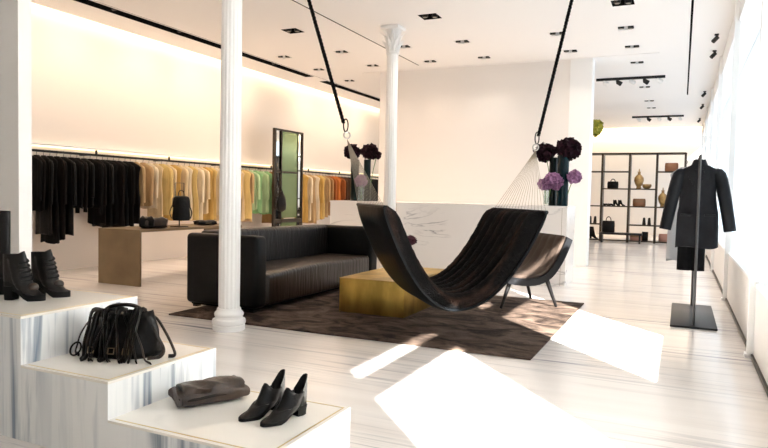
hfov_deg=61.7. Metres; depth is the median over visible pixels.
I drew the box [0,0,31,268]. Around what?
wall
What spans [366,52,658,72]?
trim
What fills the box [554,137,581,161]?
flower
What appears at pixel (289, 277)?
seat cushion
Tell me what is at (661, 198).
vessel
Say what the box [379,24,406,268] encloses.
fluted column
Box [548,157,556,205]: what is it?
vase
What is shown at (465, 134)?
wall partition
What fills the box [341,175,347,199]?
jacket
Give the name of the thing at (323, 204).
dress
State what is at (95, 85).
wall
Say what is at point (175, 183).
stand
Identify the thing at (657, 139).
wall
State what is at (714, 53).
spotlight
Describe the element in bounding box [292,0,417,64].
trim
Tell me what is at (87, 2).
trim
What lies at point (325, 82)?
trim
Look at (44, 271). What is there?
boot
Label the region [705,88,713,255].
trim
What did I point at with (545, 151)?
flower
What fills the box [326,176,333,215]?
coat
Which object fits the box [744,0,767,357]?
trim
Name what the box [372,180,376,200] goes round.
coat
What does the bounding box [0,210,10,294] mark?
boot
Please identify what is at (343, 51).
recessed light
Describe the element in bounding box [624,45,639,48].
recessed light
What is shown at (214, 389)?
clutch
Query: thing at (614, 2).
recessed light
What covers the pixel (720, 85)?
trim
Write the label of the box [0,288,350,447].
display platform
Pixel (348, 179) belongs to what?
jacket
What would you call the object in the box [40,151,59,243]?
dress
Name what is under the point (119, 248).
console
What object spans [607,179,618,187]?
handbag
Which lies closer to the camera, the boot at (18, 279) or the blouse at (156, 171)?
the boot at (18, 279)
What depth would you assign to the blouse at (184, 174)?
11.44 m
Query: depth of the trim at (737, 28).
8.10 m
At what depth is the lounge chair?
7.32 m
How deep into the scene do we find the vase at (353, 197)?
10.91 m
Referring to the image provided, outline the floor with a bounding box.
[0,233,767,447]
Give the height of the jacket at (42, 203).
0.869 m
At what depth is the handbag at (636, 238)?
19.07 m
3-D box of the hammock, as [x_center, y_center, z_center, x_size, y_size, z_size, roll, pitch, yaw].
[0.480,-1.067,5.768,3.020,3.577,1.160,1,3,-13]
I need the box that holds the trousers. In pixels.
[676,158,704,270]
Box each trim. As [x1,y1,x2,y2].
[32,143,377,174]
[74,0,313,76]
[93,0,377,97]
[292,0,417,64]
[319,81,379,100]
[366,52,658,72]
[687,0,693,94]
[701,123,703,158]
[704,109,707,159]
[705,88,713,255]
[709,56,722,270]
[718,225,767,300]
[721,0,740,299]
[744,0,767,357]
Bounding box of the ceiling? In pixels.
[31,0,735,128]
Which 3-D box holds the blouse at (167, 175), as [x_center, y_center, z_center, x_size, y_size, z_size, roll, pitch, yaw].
[-3.863,-0.641,11.159,0.495,0.967,0.101,2,3,17]
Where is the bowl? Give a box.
[642,184,651,188]
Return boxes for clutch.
[168,375,249,407]
[193,220,216,224]
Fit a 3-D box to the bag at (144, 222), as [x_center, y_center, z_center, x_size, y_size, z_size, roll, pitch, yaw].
[-3.130,-0.026,8.737,0.372,0.170,0.214,0,3,-18]
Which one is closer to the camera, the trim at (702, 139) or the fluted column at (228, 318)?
the fluted column at (228, 318)
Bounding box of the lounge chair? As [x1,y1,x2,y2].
[499,233,572,308]
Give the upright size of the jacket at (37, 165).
0.874 m
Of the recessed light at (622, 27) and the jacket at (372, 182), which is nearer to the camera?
the recessed light at (622, 27)
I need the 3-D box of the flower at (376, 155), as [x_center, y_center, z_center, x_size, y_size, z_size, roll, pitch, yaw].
[-0.145,-0.831,10.860,0.162,0.833,0.238,0,3,-30]
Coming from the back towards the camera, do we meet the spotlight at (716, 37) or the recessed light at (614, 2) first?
the spotlight at (716, 37)
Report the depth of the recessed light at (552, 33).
10.15 m
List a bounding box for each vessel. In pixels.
[634,169,643,188]
[658,188,665,206]
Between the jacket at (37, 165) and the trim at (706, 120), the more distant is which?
the trim at (706, 120)
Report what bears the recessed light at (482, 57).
in the ceiling
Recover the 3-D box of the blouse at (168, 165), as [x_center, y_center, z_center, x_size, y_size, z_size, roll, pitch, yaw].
[-3.809,-0.659,11.273,0.457,0.939,0.091,2,3,24]
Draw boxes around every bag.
[69,303,175,364]
[139,216,167,227]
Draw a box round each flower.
[344,144,360,158]
[354,175,367,192]
[360,143,377,159]
[370,150,381,185]
[407,234,416,245]
[533,142,555,171]
[537,178,549,203]
[543,172,563,203]
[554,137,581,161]
[566,169,581,192]
[593,119,603,136]
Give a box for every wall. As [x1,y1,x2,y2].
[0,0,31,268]
[31,2,379,270]
[589,126,708,235]
[707,229,767,384]
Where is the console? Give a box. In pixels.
[98,224,241,286]
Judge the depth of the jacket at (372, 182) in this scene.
18.31 m
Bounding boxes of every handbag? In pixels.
[276,173,286,211]
[602,216,614,231]
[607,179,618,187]
[629,235,641,240]
[633,199,645,205]
[642,232,647,240]
[658,234,666,241]
[665,163,677,170]
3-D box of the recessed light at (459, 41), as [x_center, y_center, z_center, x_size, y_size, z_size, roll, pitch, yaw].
[1.320,-3.123,10.800,0.230,0.152,0.230,2,3,25]
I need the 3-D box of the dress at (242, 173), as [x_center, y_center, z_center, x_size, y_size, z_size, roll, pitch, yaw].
[-2.982,-0.630,13.069,0.420,1.124,0.091,3,3,30]
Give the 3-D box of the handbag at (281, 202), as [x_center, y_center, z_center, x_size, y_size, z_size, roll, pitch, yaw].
[-2.146,-0.658,13.444,0.135,0.805,0.300,2,3,25]
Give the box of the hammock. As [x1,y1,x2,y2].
[307,0,573,310]
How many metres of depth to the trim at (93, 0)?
10.96 m
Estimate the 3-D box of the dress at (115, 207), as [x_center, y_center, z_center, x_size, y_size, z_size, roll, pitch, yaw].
[-4.351,-0.537,10.110,0.438,1.102,0.106,2,3,17]
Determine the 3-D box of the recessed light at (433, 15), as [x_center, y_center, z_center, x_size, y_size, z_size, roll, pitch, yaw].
[0.667,-3.071,9.318,0.280,0.152,0.280,2,3,25]
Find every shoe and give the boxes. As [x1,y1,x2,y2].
[238,369,284,421]
[260,373,307,426]
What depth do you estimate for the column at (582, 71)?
11.96 m
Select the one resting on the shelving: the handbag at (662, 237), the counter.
the handbag at (662, 237)
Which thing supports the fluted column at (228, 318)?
on the floor
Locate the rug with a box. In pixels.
[169,288,583,359]
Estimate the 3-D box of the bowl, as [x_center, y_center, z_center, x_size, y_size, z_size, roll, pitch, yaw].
[7.759,-1.107,18.971,0.260,0.130,0.256,2,3,25]
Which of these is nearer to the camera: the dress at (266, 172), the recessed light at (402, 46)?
the recessed light at (402, 46)
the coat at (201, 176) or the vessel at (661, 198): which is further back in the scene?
the vessel at (661, 198)
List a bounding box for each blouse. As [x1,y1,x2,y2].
[67,152,83,208]
[81,153,94,207]
[140,159,158,208]
[158,162,172,214]
[165,160,176,210]
[176,161,188,195]
[198,165,209,213]
[213,164,219,214]
[248,169,259,209]
[258,171,269,212]
[331,175,339,199]
[338,173,345,199]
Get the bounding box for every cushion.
[266,253,368,305]
[513,233,565,278]
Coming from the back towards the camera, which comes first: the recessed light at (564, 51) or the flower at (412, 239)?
the recessed light at (564, 51)
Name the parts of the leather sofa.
arm, backrest, frame, arm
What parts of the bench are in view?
seat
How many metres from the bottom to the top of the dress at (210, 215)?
1.119 m
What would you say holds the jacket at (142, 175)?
hanging from the rail
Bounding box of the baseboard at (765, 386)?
[706,255,767,396]
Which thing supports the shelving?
on the floor
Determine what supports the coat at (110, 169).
hanging from the rail
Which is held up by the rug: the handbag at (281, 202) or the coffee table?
the coffee table
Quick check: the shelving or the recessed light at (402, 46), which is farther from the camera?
the shelving
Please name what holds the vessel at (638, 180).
on the shelving
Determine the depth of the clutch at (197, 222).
9.78 m
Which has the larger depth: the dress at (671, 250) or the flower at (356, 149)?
the flower at (356, 149)
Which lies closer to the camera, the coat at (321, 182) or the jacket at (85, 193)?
the jacket at (85, 193)
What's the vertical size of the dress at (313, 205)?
1.268 m
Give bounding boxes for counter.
[330,200,575,285]
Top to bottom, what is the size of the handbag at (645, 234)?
0.265 m
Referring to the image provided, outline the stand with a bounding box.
[170,183,187,226]
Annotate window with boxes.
[703,0,761,136]
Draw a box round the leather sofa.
[187,224,376,312]
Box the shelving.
[589,152,686,243]
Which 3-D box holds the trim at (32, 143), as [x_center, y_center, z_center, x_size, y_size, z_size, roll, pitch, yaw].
[-3.129,-1.303,13.419,0.100,0.025,15.400,2,3,25]
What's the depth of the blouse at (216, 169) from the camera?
12.38 m
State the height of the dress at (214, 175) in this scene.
1.083 m
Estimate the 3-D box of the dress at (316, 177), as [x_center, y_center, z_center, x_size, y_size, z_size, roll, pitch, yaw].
[-1.752,-0.689,15.728,0.406,1.194,0.108,2,3,19]
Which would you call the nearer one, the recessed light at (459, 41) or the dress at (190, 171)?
the recessed light at (459, 41)
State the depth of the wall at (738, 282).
6.01 m
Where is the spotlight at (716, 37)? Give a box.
[711,34,718,42]
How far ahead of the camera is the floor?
4.64 m
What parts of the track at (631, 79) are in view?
rail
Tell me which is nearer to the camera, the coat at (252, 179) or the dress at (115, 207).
the dress at (115, 207)
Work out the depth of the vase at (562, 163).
9.40 m
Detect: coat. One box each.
[35,152,53,235]
[54,151,66,239]
[60,152,76,235]
[88,157,106,224]
[92,154,113,226]
[102,158,124,227]
[122,157,134,225]
[189,164,204,220]
[241,166,254,221]
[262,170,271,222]
[304,172,312,220]
[315,175,323,219]
[321,175,329,216]
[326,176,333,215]
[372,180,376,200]
[659,159,735,248]
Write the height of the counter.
1.145 m
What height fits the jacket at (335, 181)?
0.999 m
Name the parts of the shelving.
shelf, shelf, shelf, shelf, rail, shelf, shelf, shelf, shelf, shelf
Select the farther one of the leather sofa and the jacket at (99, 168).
the jacket at (99, 168)
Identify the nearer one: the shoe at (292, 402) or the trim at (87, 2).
the shoe at (292, 402)
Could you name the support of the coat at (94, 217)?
hanging from the rail
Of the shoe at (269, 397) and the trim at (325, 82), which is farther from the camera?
the trim at (325, 82)
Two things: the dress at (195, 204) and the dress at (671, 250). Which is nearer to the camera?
the dress at (671, 250)
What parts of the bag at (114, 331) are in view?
handle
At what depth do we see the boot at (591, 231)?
19.62 m
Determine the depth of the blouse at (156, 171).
10.80 m
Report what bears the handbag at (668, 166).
on the shelving
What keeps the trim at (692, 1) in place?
attached to the ceiling
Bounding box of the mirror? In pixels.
[272,128,303,226]
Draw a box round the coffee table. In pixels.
[339,267,443,317]
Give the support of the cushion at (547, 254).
on the lounge chair
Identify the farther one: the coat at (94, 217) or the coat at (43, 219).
the coat at (94, 217)
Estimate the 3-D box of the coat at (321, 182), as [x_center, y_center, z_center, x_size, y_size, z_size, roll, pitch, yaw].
[-1.691,-0.701,15.861,0.505,1.179,0.112,3,3,28]
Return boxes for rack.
[670,154,717,330]
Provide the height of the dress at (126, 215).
1.130 m
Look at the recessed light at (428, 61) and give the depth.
12.46 m
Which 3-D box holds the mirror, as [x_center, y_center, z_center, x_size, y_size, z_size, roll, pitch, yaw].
[-2.135,-0.717,13.917,0.420,2.600,1.120,2,3,25]
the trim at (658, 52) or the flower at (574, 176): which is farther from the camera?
the trim at (658, 52)
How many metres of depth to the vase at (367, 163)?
10.88 m
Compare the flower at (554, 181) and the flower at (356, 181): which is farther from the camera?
the flower at (356, 181)
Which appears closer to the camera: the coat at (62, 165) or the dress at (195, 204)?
the coat at (62, 165)
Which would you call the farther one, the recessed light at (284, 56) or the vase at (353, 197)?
the recessed light at (284, 56)
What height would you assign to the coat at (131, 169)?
1.137 m
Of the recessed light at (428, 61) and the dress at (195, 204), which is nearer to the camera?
the dress at (195, 204)
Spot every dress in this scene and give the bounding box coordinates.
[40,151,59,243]
[106,158,118,224]
[117,156,128,226]
[128,159,140,223]
[147,163,163,217]
[163,160,181,220]
[182,163,192,219]
[188,161,198,219]
[203,167,213,219]
[208,167,216,219]
[241,170,251,219]
[241,171,244,220]
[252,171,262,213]
[262,169,271,214]
[295,174,308,222]
[302,171,316,223]
[312,175,319,219]
[318,173,324,218]
[666,160,687,260]
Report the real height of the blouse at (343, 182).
0.928 m
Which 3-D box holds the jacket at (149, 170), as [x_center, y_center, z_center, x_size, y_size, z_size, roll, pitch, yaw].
[-4.039,-0.706,10.770,0.503,0.810,0.092,2,3,26]
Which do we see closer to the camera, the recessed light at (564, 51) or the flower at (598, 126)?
the recessed light at (564, 51)
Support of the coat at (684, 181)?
hanging from the rack
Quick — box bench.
[599,232,642,243]
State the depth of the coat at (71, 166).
9.33 m
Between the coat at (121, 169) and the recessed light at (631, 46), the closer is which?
the coat at (121, 169)
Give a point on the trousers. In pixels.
(685, 255)
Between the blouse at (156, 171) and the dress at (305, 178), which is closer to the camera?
the blouse at (156, 171)
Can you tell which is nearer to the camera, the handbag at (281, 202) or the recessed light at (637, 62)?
the recessed light at (637, 62)
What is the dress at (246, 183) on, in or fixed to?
hanging from the rail
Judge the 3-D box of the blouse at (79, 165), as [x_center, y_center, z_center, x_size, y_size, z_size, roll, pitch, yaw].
[-4.628,-0.649,9.498,0.500,0.834,0.111,2,3,18]
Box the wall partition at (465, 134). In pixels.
[378,60,570,204]
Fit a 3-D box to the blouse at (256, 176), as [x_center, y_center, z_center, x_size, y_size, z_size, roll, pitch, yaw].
[-2.813,-0.748,13.425,0.546,0.912,0.091,2,3,17]
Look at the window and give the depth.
9.92 m
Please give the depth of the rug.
6.24 m
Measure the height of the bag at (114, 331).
0.281 m
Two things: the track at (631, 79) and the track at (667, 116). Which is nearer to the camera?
the track at (631, 79)
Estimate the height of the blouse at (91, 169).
0.822 m
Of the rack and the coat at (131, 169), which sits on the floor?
the rack
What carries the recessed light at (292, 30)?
in the ceiling
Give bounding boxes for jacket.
[32,155,42,211]
[33,152,45,210]
[75,153,87,211]
[75,159,103,213]
[134,158,145,206]
[140,158,153,205]
[329,176,336,199]
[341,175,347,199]
[344,174,350,199]
[370,181,374,200]
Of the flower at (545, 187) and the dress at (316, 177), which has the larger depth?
the dress at (316, 177)
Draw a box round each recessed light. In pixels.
[276,55,290,58]
[281,28,302,33]
[334,50,348,53]
[400,45,411,48]
[418,13,440,19]
[424,60,436,62]
[455,40,470,43]
[477,56,491,58]
[549,32,565,35]
[563,50,577,52]
[611,0,634,6]
[617,25,633,30]
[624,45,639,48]
[630,61,643,63]
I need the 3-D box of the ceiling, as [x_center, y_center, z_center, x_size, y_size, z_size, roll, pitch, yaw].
[1.250,-3.402,11.704,9.725,0.600,28.100,2,3,25]
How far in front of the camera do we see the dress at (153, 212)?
10.94 m
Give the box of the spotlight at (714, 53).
[710,50,716,58]
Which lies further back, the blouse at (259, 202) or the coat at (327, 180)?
the coat at (327, 180)
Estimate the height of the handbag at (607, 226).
0.467 m
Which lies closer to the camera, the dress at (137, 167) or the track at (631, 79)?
the dress at (137, 167)
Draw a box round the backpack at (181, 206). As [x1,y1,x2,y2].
[169,190,191,220]
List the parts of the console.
panel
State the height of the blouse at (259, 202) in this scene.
0.992 m
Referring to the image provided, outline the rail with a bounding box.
[32,149,377,177]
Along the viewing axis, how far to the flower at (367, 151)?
10.81 m
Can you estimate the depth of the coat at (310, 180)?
15.31 m
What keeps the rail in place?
attached to the wall at (95, 85)
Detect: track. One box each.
[596,75,664,86]
[632,115,683,121]
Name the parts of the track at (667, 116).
rail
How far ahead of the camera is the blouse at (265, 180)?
13.70 m
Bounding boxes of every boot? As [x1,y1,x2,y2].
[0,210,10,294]
[3,251,45,301]
[31,249,70,297]
[589,226,597,238]
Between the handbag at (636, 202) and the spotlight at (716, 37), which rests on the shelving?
the handbag at (636, 202)
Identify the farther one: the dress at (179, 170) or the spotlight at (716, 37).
the dress at (179, 170)
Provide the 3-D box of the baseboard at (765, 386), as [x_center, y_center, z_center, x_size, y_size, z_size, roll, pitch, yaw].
[5.206,0.894,10.025,0.018,0.030,27.700,2,3,25]
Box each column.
[212,0,245,332]
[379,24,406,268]
[568,58,594,265]
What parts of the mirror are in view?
glass, glass, glass, glass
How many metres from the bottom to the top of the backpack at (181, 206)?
0.436 m
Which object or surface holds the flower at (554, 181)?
in the vase
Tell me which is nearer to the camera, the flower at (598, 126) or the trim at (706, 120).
the flower at (598, 126)
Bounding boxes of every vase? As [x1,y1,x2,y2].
[350,160,358,200]
[363,160,370,200]
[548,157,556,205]
[556,155,568,205]
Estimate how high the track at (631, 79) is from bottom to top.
0.172 m
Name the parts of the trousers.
leg, leg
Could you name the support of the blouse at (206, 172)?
hanging from the rail
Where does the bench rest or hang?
on the floor
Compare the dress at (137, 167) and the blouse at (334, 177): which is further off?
the blouse at (334, 177)
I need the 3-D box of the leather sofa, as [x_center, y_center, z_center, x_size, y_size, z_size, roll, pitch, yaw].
[-1.106,0.448,7.980,0.926,0.813,2.890,2,3,25]

